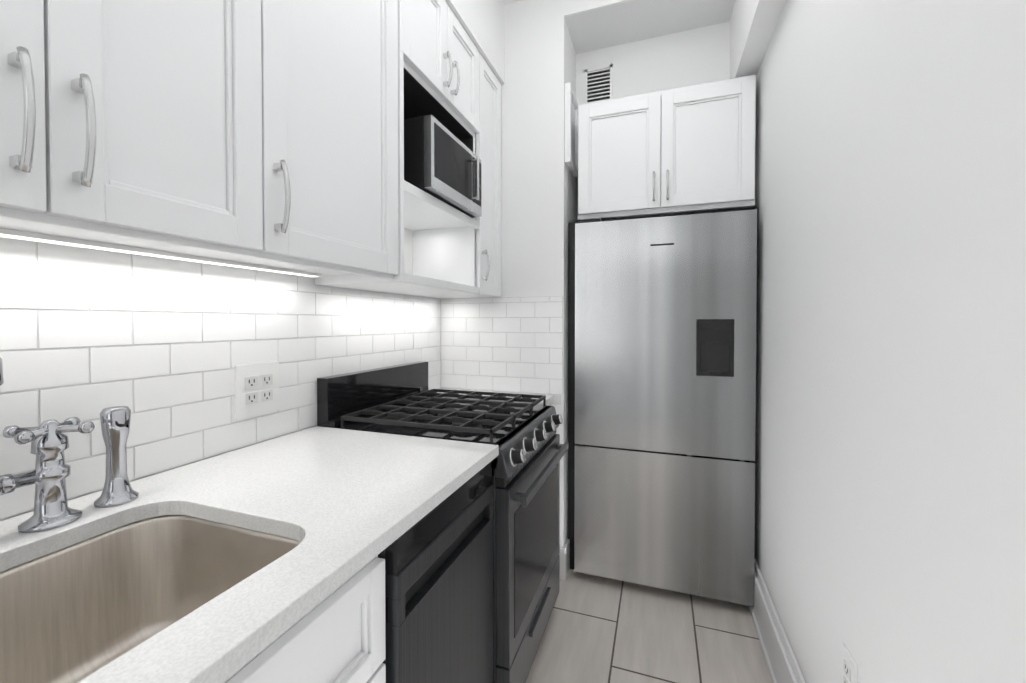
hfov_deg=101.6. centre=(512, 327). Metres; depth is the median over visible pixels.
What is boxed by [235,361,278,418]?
outlet
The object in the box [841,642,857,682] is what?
electrical outlet
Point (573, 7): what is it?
wall
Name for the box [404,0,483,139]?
upper cabinet
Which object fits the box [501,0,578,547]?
wall
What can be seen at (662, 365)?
fridge
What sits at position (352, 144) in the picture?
upper cabinet
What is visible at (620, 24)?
ceiling
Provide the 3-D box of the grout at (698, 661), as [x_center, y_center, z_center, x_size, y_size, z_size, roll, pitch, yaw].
[-0.095,1.311,0.830,1.945,0.100,4.400,0,1,19]
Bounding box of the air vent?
[585,64,612,103]
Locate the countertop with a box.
[0,426,498,682]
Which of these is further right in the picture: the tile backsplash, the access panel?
the access panel
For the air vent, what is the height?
0.205 m
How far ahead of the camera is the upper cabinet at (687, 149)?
1.93 m
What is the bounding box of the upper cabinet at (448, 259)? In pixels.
[408,60,500,295]
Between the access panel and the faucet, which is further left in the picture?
the faucet
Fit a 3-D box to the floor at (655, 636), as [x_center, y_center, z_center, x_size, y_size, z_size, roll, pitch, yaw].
[-0.088,1.264,0.773,1.496,0.004,4.300,0,1,19]
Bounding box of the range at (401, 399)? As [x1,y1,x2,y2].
[317,361,568,682]
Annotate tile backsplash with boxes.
[0,237,562,520]
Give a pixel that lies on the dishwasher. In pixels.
(439, 572)
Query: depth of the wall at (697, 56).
2.18 m
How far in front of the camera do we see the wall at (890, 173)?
0.78 m
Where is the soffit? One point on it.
(482, 22)
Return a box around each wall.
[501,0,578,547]
[564,0,632,16]
[576,21,729,104]
[753,0,1025,682]
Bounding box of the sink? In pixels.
[0,505,335,682]
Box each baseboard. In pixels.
[559,538,569,579]
[748,559,805,682]
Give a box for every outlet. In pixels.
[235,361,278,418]
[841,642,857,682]
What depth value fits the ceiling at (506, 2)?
2.11 m
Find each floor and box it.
[526,569,771,682]
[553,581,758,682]
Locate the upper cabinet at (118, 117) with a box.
[0,0,295,263]
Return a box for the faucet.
[0,357,147,536]
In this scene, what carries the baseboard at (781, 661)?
attached to the wall at (890, 173)
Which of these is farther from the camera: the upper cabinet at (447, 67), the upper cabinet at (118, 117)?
the upper cabinet at (447, 67)
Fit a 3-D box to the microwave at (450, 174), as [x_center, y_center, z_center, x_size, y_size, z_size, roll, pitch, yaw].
[-0.364,-0.609,1.686,0.333,0.247,0.430,0,1,19]
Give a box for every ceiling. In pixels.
[502,0,522,4]
[565,0,734,53]
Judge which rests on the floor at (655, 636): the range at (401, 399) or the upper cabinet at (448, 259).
the range at (401, 399)
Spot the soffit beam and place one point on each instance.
(753, 23)
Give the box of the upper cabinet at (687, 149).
[578,75,755,221]
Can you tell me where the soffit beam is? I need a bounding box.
[730,0,785,78]
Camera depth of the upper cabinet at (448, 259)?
1.95 m
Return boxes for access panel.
[565,82,578,176]
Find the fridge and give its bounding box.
[568,208,757,606]
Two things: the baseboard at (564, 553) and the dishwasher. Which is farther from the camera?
the baseboard at (564, 553)
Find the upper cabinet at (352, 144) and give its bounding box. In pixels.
[215,0,411,279]
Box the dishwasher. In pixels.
[378,462,492,682]
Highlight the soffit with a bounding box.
[445,0,504,84]

